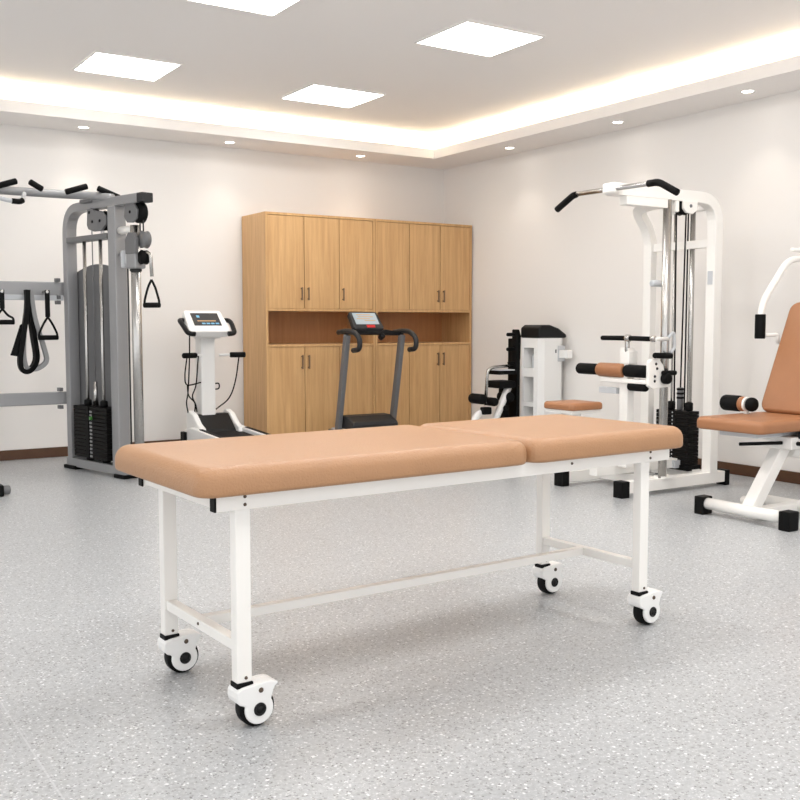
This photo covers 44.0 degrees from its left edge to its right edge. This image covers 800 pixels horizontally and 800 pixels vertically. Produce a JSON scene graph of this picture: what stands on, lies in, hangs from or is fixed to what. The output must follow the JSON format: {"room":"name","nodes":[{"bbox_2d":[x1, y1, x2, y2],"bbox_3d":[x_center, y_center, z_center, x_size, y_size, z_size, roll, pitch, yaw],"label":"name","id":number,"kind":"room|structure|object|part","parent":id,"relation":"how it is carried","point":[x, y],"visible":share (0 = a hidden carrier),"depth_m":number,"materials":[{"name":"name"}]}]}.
{"room":"physical therapy room","nodes":[
{"label":"physical therapy room","id":0,"kind":"room"},
{"bbox_2d":[0,124,443,450],"bbox_3d":[-3.481,-1.008,7.871,9.570,3.020,0.150,-3,5,-33],"label":"wall","id":1,"kind":"structure","parent":0,"point":[202,194],"depth_m":8.72,"materials":[{"name":"white paint"}]},
{"bbox_2d":[0,439,180,460],"bbox_3d":[-3.505,0.466,7.868,9.404,0.082,0.016,-3,5,-33],"label":"baseboard","id":2,"kind":"structure","parent":1,"relation":"attached to","point":[34,453],"depth_m":8.19,"materials":[{"name":"brown wood"}]},
{"bbox_2d":[0,456,799,799],"bbox_3d":[-0.473,0.899,3.357,9.570,0.100,11.219,-3,5,-33],"label":"floor","id":3,"kind":"structure","parent":0,"point":[494,685],"depth_m":3.38,"materials":[{"name":"plastic"}]},
{"bbox_2d":[0,484,10,496],"bbox_3d":[-2.955,0.601,6.132,1.036,0.075,0.080,-3,5,-33],"label":"grey base foot","id":4,"kind":"object","parent":3,"relation":"on","point":[6,489],"visible":1,"depth_m":6.37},
{"bbox_2d":[0,178,153,479],"bbox_3d":[-3.012,-0.482,7.003,2.470,2.102,1.096,-1,4,-15],"label":"machine","id":5,"kind":"object","parent":3,"relation":"on","point":[96,310],"visible":0.94,"depth_m":7.21,"materials":[{"name":"silver metal"}]},
{"bbox_2d":[0,290,14,324],"bbox_3d":[-2.934,-0.684,7.310,0.167,0.256,0.060,-2,5,-27],"label":"stirrup","id":6,"kind":"object","parent":5,"relation":"hanging from","point":[2,297],"visible":1,"depth_m":7.30,"materials":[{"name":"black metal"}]},
{"bbox_2d":[10,290,48,373],"bbox_3d":[-2.775,-0.509,7.407,0.272,0.629,0.091,-3,5,-33],"label":"strap","id":7,"kind":"object","parent":5,"relation":"hanging from","point":[30,319],"visible":1,"depth_m":7.38,"materials":[{"name":"black fabric"}]},
{"bbox_3d":[-3.366,-0.742,7.077,1.880,0.040,0.025,-3,5,-33],"label":"hook rail","id":8,"kind":"part","parent":5,"relation":"part of","materials":[{"name":"grey plastic"}]},
{"bbox_2d":[38,290,58,339],"bbox_3d":[-2.657,-0.637,7.444,0.153,0.371,0.141,-3,5,-33],"label":"stirrup","id":9,"kind":"object","parent":5,"relation":"hanging from","point":[46,292],"visible":1,"depth_m":7.40,"materials":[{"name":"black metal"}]},
{"bbox_3d":[-2.338,-0.370,7.398,0.026,1.620,0.026,4,6,43],"label":"guide rod","id":10,"kind":"part","parent":5,"relation":"part of","materials":[{"name":"silver metal"}]},
{"bbox_3d":[-2.280,-1.190,7.302,0.580,0.040,0.080,4,6,43],"label":"cross rail","id":11,"kind":"part","parent":5,"relation":"part of","materials":[{"name":"grey metal"}]},
{"bbox_3d":[-2.251,0.059,7.351,0.475,0.026,0.115,4,6,43],"label":"weight plate","id":12,"kind":"part","parent":5,"relation":"part of","materials":[{"name":"black metal"}]},
{"bbox_3d":[-2.251,0.087,7.353,0.475,0.026,0.115,4,6,43],"label":"weight plate","id":13,"kind":"part","parent":5,"relation":"part of","materials":[{"name":"black metal"}]},
{"bbox_3d":[-2.251,0.114,7.355,0.475,0.026,0.115,4,6,43],"label":"weight plate","id":14,"kind":"part","parent":5,"relation":"part of","materials":[{"name":"black metal"}]},
{"bbox_3d":[-2.251,0.141,7.357,0.475,0.026,0.115,4,6,43],"label":"weight plate","id":15,"kind":"part","parent":5,"relation":"part of","materials":[{"name":"black metal"}]},
{"bbox_3d":[-2.251,0.169,7.359,0.475,0.026,0.115,4,6,43],"label":"weight plate","id":16,"kind":"part","parent":5,"relation":"part of","materials":[{"name":"black metal"}]},
{"bbox_3d":[-2.251,0.196,7.361,0.475,0.026,0.115,4,6,43],"label":"weight plate","id":17,"kind":"part","parent":5,"relation":"part of","materials":[{"name":"black metal"}]},
{"bbox_3d":[-2.251,0.224,7.364,0.475,0.026,0.115,4,6,43],"label":"weight plate","id":18,"kind":"part","parent":5,"relation":"part of","materials":[{"name":"black metal"}]},
{"bbox_3d":[-2.251,0.251,7.366,0.475,0.026,0.115,4,6,43],"label":"weight plate","id":19,"kind":"part","parent":5,"relation":"part of","materials":[{"name":"black metal"}]},
{"bbox_3d":[-2.251,0.279,7.368,0.475,0.026,0.115,4,6,43],"label":"weight plate","id":20,"kind":"part","parent":5,"relation":"part of","materials":[{"name":"black metal"}]},
{"bbox_3d":[-2.251,0.306,7.370,0.475,0.026,0.115,4,6,43],"label":"weight plate","id":21,"kind":"part","parent":5,"relation":"part of","materials":[{"name":"black metal"}]},
{"bbox_3d":[-2.251,0.334,7.372,0.475,0.026,0.115,4,6,43],"label":"weight plate","id":22,"kind":"part","parent":5,"relation":"part of","materials":[{"name":"black metal"}]},
{"bbox_3d":[-2.251,0.361,7.374,0.475,0.026,0.115,4,6,43],"label":"weight plate","id":23,"kind":"part","parent":5,"relation":"part of","materials":[{"name":"black metal"}]},
{"bbox_3d":[-2.251,0.388,7.376,0.475,0.026,0.115,4,6,43],"label":"weight plate","id":24,"kind":"part","parent":5,"relation":"part of","materials":[{"name":"black metal"}]},
{"bbox_3d":[-2.251,0.416,7.378,0.475,0.026,0.115,4,6,43],"label":"weight plate","id":25,"kind":"part","parent":5,"relation":"part of","materials":[{"name":"black metal"}]},
{"bbox_3d":[-2.254,-0.045,7.343,0.040,0.180,0.040,4,6,43],"label":"selector rod","id":26,"kind":"part","parent":5,"relation":"part of","materials":[{"name":"silver metal"}]},
{"bbox_3d":[-2.187,-1.305,7.155,0.265,0.170,0.020,4,6,43],"label":"pulley plate","id":27,"kind":"part","parent":5,"relation":"part of","materials":[{"name":"grey metal"}]},
{"bbox_3d":[-2.237,0.490,7.395,0.840,0.065,0.092,4,6,43],"label":"rail","id":28,"kind":"part","parent":5,"relation":"part of","materials":[{"name":"silver metal"}]},
{"bbox_3d":[-2.149,-0.485,7.237,1.058,1.932,0.085,4,6,43],"label":"arched frame","id":29,"kind":"part","parent":5,"relation":"part of","materials":[{"name":"silver metal"}]},
{"bbox_3d":[-2.171,-0.358,7.240,0.026,1.620,0.026,4,6,43],"label":"guide rod","id":30,"kind":"part","parent":5,"relation":"part of","materials":[{"name":"silver metal"}]},
{"bbox_3d":[-1.861,-1.292,6.863,0.169,0.130,0.015,4,6,43],"label":"pulley plate","id":31,"kind":"part","parent":5,"relation":"part of","materials":[{"name":"grey metal"}]},
{"bbox_3d":[-1.857,-1.087,6.861,0.140,0.150,0.030,4,6,43],"label":"carriage plate","id":32,"kind":"part","parent":5,"relation":"part of","materials":[{"name":"grey metal"}]},
{"bbox_3d":[-1.842,-0.367,6.953,0.068,1.700,0.068,4,6,43],"label":"carriage post","id":33,"kind":"part","parent":5,"relation":"part of","materials":[{"name":"silver metal"}]},
{"bbox_2d":[143,279,160,307],"bbox_3d":[-1.701,-0.730,6.791,0.122,0.195,0.036,1,4,8],"label":"stirrup","id":34,"kind":"object","parent":5,"relation":"hanging from","point":[148,304],"visible":1,"depth_m":6.78,"materials":[{"name":"black plastic"}]},
{"bbox_2d":[178,311,268,440],"bbox_3d":[-1.255,-0.104,7.869,0.608,1.219,1.550,-3,5,-33],"label":"machine","id":35,"kind":"object","parent":3,"relation":"on","point":[205,327],"visible":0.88,"depth_m":8.35,"materials":[{"name":"white plastic"}]},
{"bbox_3d":[-1.765,-0.599,8.149,0.096,0.153,0.236,-3,5,-33],"label":"handrail","id":36,"kind":"part","parent":35,"relation":"part of","materials":[{"name":"black plastic"}]},
{"bbox_3d":[-1.389,0.376,7.776,0.065,0.215,1.480,-3,5,-33],"label":"rail","id":37,"kind":"part","parent":35,"relation":"part of","materials":[{"name":"white plastic"}]},
{"bbox_3d":[-1.575,0.242,8.422,0.295,0.245,0.260,-3,5,-33],"label":"motor","id":38,"kind":"part","parent":35,"relation":"part of","materials":[{"name":"black plastic"}]},
{"bbox_3d":[-1.478,-0.387,8.473,0.141,0.024,0.024,-1,5,-16],"label":"pulse arm","id":39,"kind":"part","parent":35,"relation":"part of","materials":[{"name":"white plastic"}]},
{"bbox_3d":[-1.444,-0.615,8.356,0.096,0.153,0.236,-3,5,-33],"label":"handrail","id":40,"kind":"part","parent":35,"relation":"part of","materials":[{"name":"black plastic"}]},
{"bbox_3d":[-1.049,0.359,7.996,0.065,0.215,1.480,-3,5,-33],"label":"rail","id":41,"kind":"part","parent":35,"relation":"part of","materials":[{"name":"white plastic"}]},
{"bbox_2d":[242,211,374,433],"bbox_3d":[-0.831,-0.639,9.197,1.122,2.085,0.523,-3,5,-33],"label":"storage cabinet","id":42,"kind":"object","parent":3,"relation":"on","point":[303,275],"visible":0.77,"depth_m":8.98,"materials":[{"name":"brown wood"}]},
{"bbox_3d":[-1.300,-0.607,8.911,0.022,2.063,0.497,-3,5,-33],"label":"panel","id":43,"kind":"part","parent":42,"relation":"part of","materials":[{"name":"brown wood"}]},
{"bbox_3d":[-1.012,-1.220,8.771,0.352,0.813,0.018,-3,5,-33],"label":"door","id":44,"kind":"part","parent":42,"relation":"part of","materials":[{"name":"brown wood"}]},
{"bbox_3d":[-1.012,-0.053,8.859,0.352,0.837,0.018,-3,5,-33],"label":"door","id":45,"kind":"part","parent":42,"relation":"part of","materials":[{"name":"brown wood"}]},
{"bbox_3d":[-0.876,-0.341,8.896,0.012,0.125,0.030,-3,5,-33],"label":"handle","id":46,"kind":"part","parent":42,"relation":"part of","materials":[{"name":"brown metal"}]},
{"bbox_3d":[-0.970,-0.675,9.410,1.078,2.003,0.012,-3,5,-33],"label":"panel","id":47,"kind":"part","parent":42,"relation":"part of","materials":[{"name":"brown wood"}]},
{"bbox_3d":[-0.838,-1.669,9.130,1.122,0.022,0.497,-3,5,-33],"label":"panel","id":48,"kind":"part","parent":42,"relation":"part of","materials":[{"name":"brown wood"}]},
{"bbox_2d":[268,308,372,311],"bbox_3d":[-0.835,-0.830,9.189,1.078,0.022,0.485,-3,5,-33],"label":"shelf","id":49,"kind":"object","parent":42,"relation":"attached to","point":[269,309],"depth_m":9.08,"materials":[{"name":"brown wood"}]},
{"bbox_2d":[269,343,372,346],"bbox_3d":[-0.835,-0.514,9.213,1.078,0.022,0.485,-3,5,-33],"label":"shelf","id":50,"kind":"object","parent":42,"relation":"attached to","point":[270,344],"depth_m":9.10,"materials":[{"name":"brown wood"}]},
{"bbox_3d":[-0.710,-1.235,8.966,0.352,0.813,0.018,-3,5,-33],"label":"door","id":51,"kind":"part","parent":42,"relation":"part of","materials":[{"name":"brown wood"}]},
{"bbox_3d":[-0.710,-0.068,9.054,0.352,0.837,0.018,-3,5,-33],"label":"door","id":52,"kind":"part","parent":42,"relation":"part of","materials":[{"name":"brown wood"}]},
{"bbox_3d":[-0.409,-1.250,9.160,0.352,0.813,0.018,-3,5,-33],"label":"door","id":53,"kind":"part","parent":42,"relation":"part of","materials":[{"name":"brown wood"}]},
{"bbox_3d":[-0.409,-0.083,9.249,0.352,0.837,0.018,-3,5,-33],"label":"door","id":54,"kind":"part","parent":42,"relation":"part of","materials":[{"name":"brown wood"}]},
{"bbox_3d":[-0.376,-0.652,9.507,0.022,2.063,0.497,-3,5,-33],"label":"panel","id":55,"kind":"part","parent":42,"relation":"part of","materials":[{"name":"brown wood"}]},
{"bbox_2d":[328,312,418,429],"bbox_3d":[0.054,-0.123,8.179,0.705,1.209,1.850,-3,5,-33],"label":"treadmill","id":56,"kind":"object","parent":3,"relation":"on","point":[361,323],"visible":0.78,"depth_m":8.57,"materials":[{"name":"grey plastic"}]},
{"bbox_3d":[-0.427,-0.501,8.383,0.044,0.207,0.384,-3,5,-33],"label":"handrail","id":57,"kind":"part","parent":56,"relation":"part of","materials":[{"name":"grey plastic"}]},
{"bbox_3d":[-0.296,0.184,8.720,0.460,0.115,0.337,-3,5,-33],"label":"motor","id":58,"kind":"part","parent":56,"relation":"part of","materials":[{"name":"grey plastic"}]},
{"bbox_2d":[341,329,403,335],"bbox_3d":[-0.247,-0.589,8.624,0.600,0.060,0.120,-3,5,-33],"label":"crossbar","id":59,"kind":"object","parent":56,"relation":"on","point":[381,332],"depth_m":8.58,"materials":[{"name":"black plastic"}]},
{"bbox_3d":[-0.159,-0.550,8.618,0.050,0.063,0.065,-3,5,-33],"label":"speed knob","id":60,"kind":"part","parent":56,"relation":"part of","materials":[{"name":"black plastic"}]},
{"bbox_3d":[0.048,-0.525,8.689,0.044,0.207,0.384,-3,5,-33],"label":"handrail","id":61,"kind":"part","parent":56,"relation":"part of","materials":[{"name":"grey plastic"}]},
{"bbox_2d":[115,414,682,725],"bbox_3d":[0.078,0.481,3.381,1.918,0.730,0.685,-3,5,-35],"label":"couch","id":62,"kind":"object","parent":3,"relation":"on","point":[236,475],"visible":1,"depth_m":3.08,"materials":[{"name":"beige leather"}]},
{"bbox_3d":[-0.726,0.499,3.107,0.045,0.476,0.036,-3,5,-35],"label":"leg","id":63,"kind":"part","parent":62,"relation":"part of","materials":[{"name":"white metal"}]},
{"bbox_3d":[-0.628,0.254,2.844,0.030,0.040,0.495,-3,5,-35],"label":"cross rail","id":64,"kind":"part","parent":62,"relation":"part of","materials":[{"name":"white metal"}]},
{"bbox_3d":[-0.432,0.530,2.690,0.045,0.476,0.036,-3,5,-35],"label":"leg","id":65,"kind":"part","parent":62,"relation":"part of","materials":[{"name":"white metal"}]},
{"bbox_2d":[115,425,525,498],"bbox_3d":[-0.237,0.172,3.135,1.148,0.078,0.685,-3,5,-35],"label":"cushion","id":66,"kind":"object","parent":62,"relation":"on","point":[257,466],"depth_m":2.90,"materials":[{"name":"beige leather"}]},
{"bbox_3d":[0.245,0.234,3.138,1.803,0.047,0.030,-3,5,-35],"label":"rail","id":67,"kind":"part","parent":62,"relation":"part of","materials":[{"name":"white metal"}]},
{"bbox_3d":[0.582,0.429,4.026,0.045,0.476,0.036,-3,5,-35],"label":"leg","id":68,"kind":"part","parent":62,"relation":"part of","materials":[{"name":"white metal"}]},
{"bbox_2d":[420,414,682,462],"bbox_3d":[0.550,0.131,3.688,0.764,0.078,0.685,-3,5,-35],"label":"cushion","id":69,"kind":"object","parent":62,"relation":"on","point":[552,438],"depth_m":3.48,"materials":[{"name":"beige leather"}]},
{"bbox_3d":[0.876,0.461,3.609,0.045,0.476,0.036,-3,5,-35],"label":"leg","id":70,"kind":"part","parent":62,"relation":"part of","materials":[{"name":"white metal"}]},
{"bbox_2d":[375,219,471,425],"bbox_3d":[0.116,-0.686,9.808,1.125,2.085,0.523,-3,5,-33],"label":"storage cabinet","id":71,"kind":"object","parent":3,"relation":"on","point":[423,270],"visible":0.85,"depth_m":9.66,"materials":[{"name":"brown wood"}]},
{"bbox_3d":[-0.354,-0.653,9.521,0.022,2.063,0.497,-3,5,-33],"label":"panel","id":72,"kind":"part","parent":71,"relation":"part of","materials":[{"name":"brown wood"}]},
{"bbox_3d":[-0.066,-1.266,9.382,0.353,0.813,0.018,-3,5,-33],"label":"door","id":73,"kind":"part","parent":71,"relation":"part of","materials":[{"name":"brown wood"}]},
{"bbox_3d":[-0.066,-0.100,9.470,0.353,0.837,0.018,-3,5,-33],"label":"door","id":74,"kind":"part","parent":71,"relation":"part of","materials":[{"name":"brown wood"}]},
{"bbox_3d":[-0.023,-0.721,10.021,1.081,2.003,0.012,-3,5,-33],"label":"panel","id":75,"kind":"part","parent":71,"relation":"part of","materials":[{"name":"brown wood"}]},
{"bbox_3d":[0.109,-1.715,9.741,1.125,0.022,0.497,-3,5,-33],"label":"panel","id":76,"kind":"part","parent":71,"relation":"part of","materials":[{"name":"brown wood"}]},
{"bbox_2d":[378,309,469,312],"bbox_3d":[0.112,-0.876,9.800,1.081,0.022,0.485,-3,5,-33],"label":"shelf","id":77,"kind":"object","parent":71,"relation":"attached to","point":[379,310],"depth_m":9.75,"materials":[{"name":"brown wood"}]},
{"bbox_2d":[378,342,469,345],"bbox_3d":[0.112,-0.560,9.824,1.081,0.022,0.485,-3,5,-33],"label":"shelf","id":78,"kind":"object","parent":71,"relation":"attached to","point":[379,343],"depth_m":9.75,"materials":[{"name":"brown wood"}]},
{"bbox_3d":[0.236,-1.281,9.577,0.353,0.813,0.018,-3,5,-33],"label":"door","id":79,"kind":"part","parent":71,"relation":"part of","materials":[{"name":"brown wood"}]},
{"bbox_3d":[0.236,-0.114,9.665,0.353,0.837,0.018,-3,5,-33],"label":"door","id":80,"kind":"part","parent":71,"relation":"part of","materials":[{"name":"brown wood"}]},
{"bbox_3d":[0.538,-0.129,9.860,0.353,0.837,0.018,-3,5,-33],"label":"door","id":81,"kind":"part","parent":71,"relation":"part of","materials":[{"name":"brown wood"}]},
{"bbox_3d":[0.538,-1.296,9.772,0.353,0.813,0.018,-3,5,-33],"label":"door","id":82,"kind":"part","parent":71,"relation":"part of","materials":[{"name":"brown wood"}]},
{"bbox_3d":[0.572,-0.698,10.119,0.022,2.063,0.497,-3,5,-33],"label":"panel","id":83,"kind":"part","parent":71,"relation":"part of","materials":[{"name":"brown wood"}]},
{"bbox_2d":[468,325,571,419],"bbox_3d":[0.980,-0.111,8.743,1.010,1.100,0.357,-1,4,-8],"label":"machine","id":84,"kind":"object","parent":3,"relation":"on","point":[543,349],"visible":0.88,"depth_m":8.69,"materials":[{"name":"white plastic"}]},
{"bbox_3d":[0.665,0.228,8.645,0.204,0.333,0.060,-3,5,-33],"label":"leg","id":85,"kind":"part","parent":84,"relation":"part of","materials":[{"name":"white plastic"}]},
{"bbox_3d":[0.862,-0.135,8.709,0.305,0.355,0.028,-3,5,-33],"label":"swing arm","id":86,"kind":"part","parent":84,"relation":"part of","materials":[{"name":"silver metal"}]},
{"bbox_3d":[0.893,-0.140,8.765,0.190,0.065,0.200,-3,5,-33],"label":"seat","id":87,"kind":"part","parent":84,"relation":"part of","materials":[{"name":"black leather"}]},
{"bbox_3d":[1.418,-0.410,8.715,0.080,0.140,0.011,-3,5,-33],"label":"arm plate","id":88,"kind":"part","parent":84,"relation":"part of","materials":[{"name":"grey plastic"}]},
{"bbox_3d":[1.440,-0.402,8.682,0.060,0.070,0.140,-3,5,-33],"label":"arm","id":89,"kind":"part","parent":84,"relation":"part of","materials":[{"name":"white plastic"}]},
{"bbox_2d":[544,179,729,498],"bbox_3d":[1.698,-0.376,6.462,1.295,1.972,1.180,-3,5,-33],"label":"machine","id":90,"kind":"object","parent":3,"relation":"on","point":[682,469],"visible":0.9,"depth_m":6.65,"materials":[{"name":"white metal"}]},
{"bbox_3d":[1.125,0.067,6.446,0.250,0.021,0.240,-3,5,-33],"label":"seat plate","id":91,"kind":"part","parent":90,"relation":"part of","materials":[{"name":"white metal"}]},
{"bbox_3d":[1.126,0.033,6.447,0.285,0.047,0.285,-3,5,-33],"label":"seat","id":92,"kind":"part","parent":90,"relation":"part of","materials":[{"name":"leather"}]},
{"bbox_3d":[1.494,0.050,6.547,0.060,0.790,0.075,-3,5,-33],"label":"roller post","id":93,"kind":"part","parent":90,"relation":"part of","materials":[{"name":"white metal"}]},
{"bbox_3d":[1.488,-0.351,6.489,0.032,0.080,0.032,-3,5,-33],"label":"handle stem","id":94,"kind":"part","parent":90,"relation":"part of","materials":[{"name":"silver metal"}]},
{"bbox_3d":[1.667,-0.169,6.392,0.200,0.190,0.030,-3,5,-33],"label":"plate","id":95,"kind":"part","parent":90,"relation":"part of","materials":[{"name":"white metal"}]},
{"bbox_3d":[1.671,-0.391,6.342,0.153,0.024,0.024,-4,6,-44],"label":"link rod","id":96,"kind":"part","parent":90,"relation":"part of","materials":[{"name":"white metal"}]},
{"bbox_3d":[1.719,-0.387,6.433,0.056,1.800,0.056,-3,5,-33],"label":"guide post","id":97,"kind":"part","parent":90,"relation":"part of","materials":[{"name":"silver metal"}]},
{"bbox_3d":[1.714,-0.137,6.377,0.072,0.072,0.050,-3,5,-33],"label":"adjuster knob","id":98,"kind":"part","parent":90,"relation":"part of","materials":[{"name":"black plastic"}]},
{"bbox_3d":[1.934,-0.432,7.029,0.014,1.800,0.014,-3,5,-33],"label":"guide rod","id":99,"kind":"part","parent":90,"relation":"part of","materials":[{"name":"silver metal"}]},
{"bbox_3d":[1.965,0.137,7.024,0.110,0.024,0.295,-3,5,-33],"label":"weight plate","id":100,"kind":"part","parent":90,"relation":"part of","materials":[{"name":"black metal"}]},
{"bbox_3d":[1.965,0.164,7.026,0.110,0.024,0.295,-3,5,-33],"label":"weight plate","id":101,"kind":"part","parent":90,"relation":"part of","materials":[{"name":"black metal"}]},
{"bbox_3d":[1.965,0.084,7.020,0.110,0.024,0.295,-3,5,-33],"label":"weight plate","id":102,"kind":"part","parent":90,"relation":"part of","materials":[{"name":"black metal"}]},
{"bbox_3d":[1.965,0.111,7.022,0.110,0.024,0.295,-3,5,-33],"label":"weight plate","id":103,"kind":"part","parent":90,"relation":"part of","materials":[{"name":"black metal"}]},
{"bbox_3d":[1.965,0.191,7.028,0.110,0.024,0.295,-3,5,-33],"label":"weight plate","id":104,"kind":"part","parent":90,"relation":"part of","materials":[{"name":"black metal"}]},
{"bbox_3d":[1.977,-0.009,6.994,0.044,0.160,0.044,-3,5,-33],"label":"selector stem","id":105,"kind":"part","parent":90,"relation":"part of","materials":[{"name":"grey metal"}]},
{"bbox_3d":[1.965,0.351,7.040,0.110,0.024,0.295,-3,5,-33],"label":"weight plate","id":106,"kind":"part","parent":90,"relation":"part of","materials":[{"name":"black metal"}]},
{"bbox_3d":[1.965,0.378,7.042,0.110,0.024,0.295,-3,5,-33],"label":"weight plate","id":107,"kind":"part","parent":90,"relation":"part of","materials":[{"name":"black metal"}]},
{"bbox_3d":[1.965,0.405,7.044,0.110,0.024,0.295,-3,5,-33],"label":"weight plate","id":108,"kind":"part","parent":90,"relation":"part of","materials":[{"name":"black metal"}]},
{"bbox_3d":[1.965,0.325,7.038,0.110,0.024,0.295,-3,5,-33],"label":"weight plate","id":109,"kind":"part","parent":90,"relation":"part of","materials":[{"name":"black metal"}]},
{"bbox_3d":[1.965,0.431,7.046,0.110,0.024,0.295,-3,5,-33],"label":"weight plate","id":110,"kind":"part","parent":90,"relation":"part of","materials":[{"name":"black metal"}]},
{"bbox_3d":[1.965,0.218,7.030,0.110,0.024,0.295,-3,5,-33],"label":"weight plate","id":111,"kind":"part","parent":90,"relation":"part of","materials":[{"name":"black metal"}]},
{"bbox_3d":[1.965,0.244,7.032,0.110,0.024,0.295,-3,5,-33],"label":"weight plate","id":112,"kind":"part","parent":90,"relation":"part of","materials":[{"name":"black metal"}]},
{"bbox_3d":[1.965,0.298,7.036,0.110,0.024,0.295,-3,5,-33],"label":"weight plate","id":113,"kind":"part","parent":90,"relation":"part of","materials":[{"name":"black metal"}]},
{"bbox_3d":[1.965,0.271,7.034,0.110,0.024,0.295,-3,5,-33],"label":"weight plate","id":114,"kind":"part","parent":90,"relation":"part of","materials":[{"name":"black metal"}]},
{"bbox_3d":[2.021,-0.422,6.895,0.036,1.800,0.036,-3,5,-33],"label":"guide rod","id":115,"kind":"part","parent":90,"relation":"part of","materials":[{"name":"silver metal"}]},
{"bbox_3d":[2.081,-0.820,6.653,0.004,0.090,0.040,-3,5,-33],"label":"label plate","id":116,"kind":"part","parent":90,"relation":"part of","materials":[{"name":"grey plastic"}]},
{"bbox_2d":[694,248,799,531],"bbox_3d":[2.424,-0.219,5.861,1.400,1.750,0.725,-3,5,-33],"label":"machine","id":117,"kind":"object","parent":3,"relation":"on","point":[779,425],"visible":1,"depth_m":5.70,"materials":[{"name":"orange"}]},
{"bbox_3d":[2.079,0.129,5.702,0.620,0.070,0.460,-3,5,-33],"label":"seat","id":118,"kind":"part","parent":117,"relation":"part of","materials":[{"name":"leather"}]},
{"bbox_3d":[2.071,0.027,5.836,0.084,0.084,0.055,-3,5,-33],"label":"roller knob","id":119,"kind":"part","parent":117,"relation":"part of","materials":[{"name":"black plastic"}]},
{"bbox_3d":[2.149,0.178,5.745,0.580,0.033,0.260,-3,5,-33],"label":"seat frame","id":120,"kind":"part","parent":117,"relation":"part of","materials":[{"name":"white metal"}]},
{"bbox_3d":[2.036,0.245,5.593,0.251,0.025,0.020,0,4,-4],"label":"adjust lever","id":121,"kind":"part","parent":117,"relation":"part of","materials":[{"name":"metal"}]},
{"bbox_3d":[2.090,0.411,5.623,0.405,0.438,0.079,-3,5,-38],"label":"post","id":122,"kind":"part","parent":117,"relation":"part of","materials":[{"name":"white metal"}]},
{"bbox_3d":[2.568,-0.695,6.254,0.794,0.601,0.257,-1,4,-10],"label":"press arm","id":123,"kind":"part","parent":117,"relation":"part of","materials":[{"name":"white metal"}]},
{"bbox_3d":[2.436,-0.245,5.900,0.344,0.681,0.430,-3,5,-33],"label":"backrest","id":124,"kind":"part","parent":117,"relation":"part of","materials":[{"name":"leather"}]},
{"bbox_3d":[2.594,-0.950,6.308,0.330,0.028,0.028,-3,5,-33],"label":"rod","id":125,"kind":"part","parent":117,"relation":"part of","materials":[{"name":"white metal"}]},
{"bbox_2d":[0,0,799,137],"bbox_3d":[-0.495,-2.105,3.025,9.420,0.100,11.069,-3,5,-33],"label":"ceiling","id":126,"kind":"structure","parent":0,"point":[237,61],"depth_m":6.59,"materials":[{"name":"white paint"}]},
{"bbox_2d":[72,50,182,81],"bbox_3d":[-1.925,-2.349,6.989,0.605,0.012,0.570,-3,5,-33],"label":"recessed light","id":127,"kind":"object","parent":126,"relation":"in","point":[97,62],"visible":1,"depth_m":6.97,"materials":[{"name":"white plastic"}]},
{"bbox_2d":[186,0,300,16],"bbox_3d":[-0.851,-2.231,5.431,0.620,0.012,0.560,-3,5,-33],"label":"recessed light","id":128,"kind":"object","parent":126,"relation":"in","point":[272,8],"visible":1,"depth_m":5.62,"materials":[{"name":"white plastic"}]},
{"bbox_2d":[280,83,385,107],"bbox_3d":[-0.536,-2.417,7.885,0.645,0.012,0.570,-3,5,-33],"label":"recessed light","id":129,"kind":"object","parent":126,"relation":"in","point":[316,93],"visible":1,"depth_m":7.85,"materials":[{"name":"white plastic"}]},
{"bbox_2d":[415,19,544,56],"bbox_3d":[0.505,-2.298,6.318,0.615,0.012,0.560,-3,5,-33],"label":"recessed light","id":130,"kind":"object","parent":126,"relation":"in","point":[466,36],"visible":1,"depth_m":6.29,"materials":[{"name":"white plastic"}]},
{"bbox_2d":[443,90,799,471],"bbox_3d":[3.522,-0.845,5.728,0.150,3.020,11.069,-3,5,-33],"label":"wall","id":131,"kind":"structure","parent":0,"point":[577,270],"depth_m":8.10,"materials":[{"name":"white paint"}]},
{"bbox_2d":[0,38,799,169],"bbox_3d":[-0.495,-1.943,3.037,9.420,0.225,11.069,-3,5,-33],"label":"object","id":132,"kind":"structure","parent":131,"relation":"attached to","point":[773,70],"depth_m":8.07,"materials":[{"name":"white paint"}]},
{"bbox_2d":[77,126,89,128],"bbox_3d":[-2.558,-2.205,8.016,0.104,0.010,0.104,-3,5,-33],"label":"recessed light","id":133,"kind":"object","parent":132,"relation":"in","point":[79,127],"visible":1,"depth_m":8.02,"materials":[{"name":"white"}]},
{"bbox_2d":[611,121,623,123],"bbox_3d":[1.717,-2.190,7.813,0.104,0.010,0.104,-3,5,-33],"label":"recessed light","id":134,"kind":"object","parent":132,"relation":"in","point":[612,122],"visible":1,"depth_m":7.82,"materials":[{"name":"white"}]},
{"bbox_2d":[740,89,755,93],"bbox_3d":[2.380,-2.112,6.783,0.104,0.010,0.104,-3,5,-33],"label":"recessed light","id":135,"kind":"object","parent":132,"relation":"in","point":[748,91],"visible":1,"depth_m":6.78,"materials":[{"name":"white"}]},
{"bbox_2d":[697,458,799,483],"bbox_3d":[3.452,0.623,5.794,0.016,0.082,11.069,-3,5,-33],"label":"baseboard","id":136,"kind":"structure","parent":131,"relation":"attached to","point":[736,469],"depth_m":7.19,"materials":[{"name":"brown wood"}]}
]}

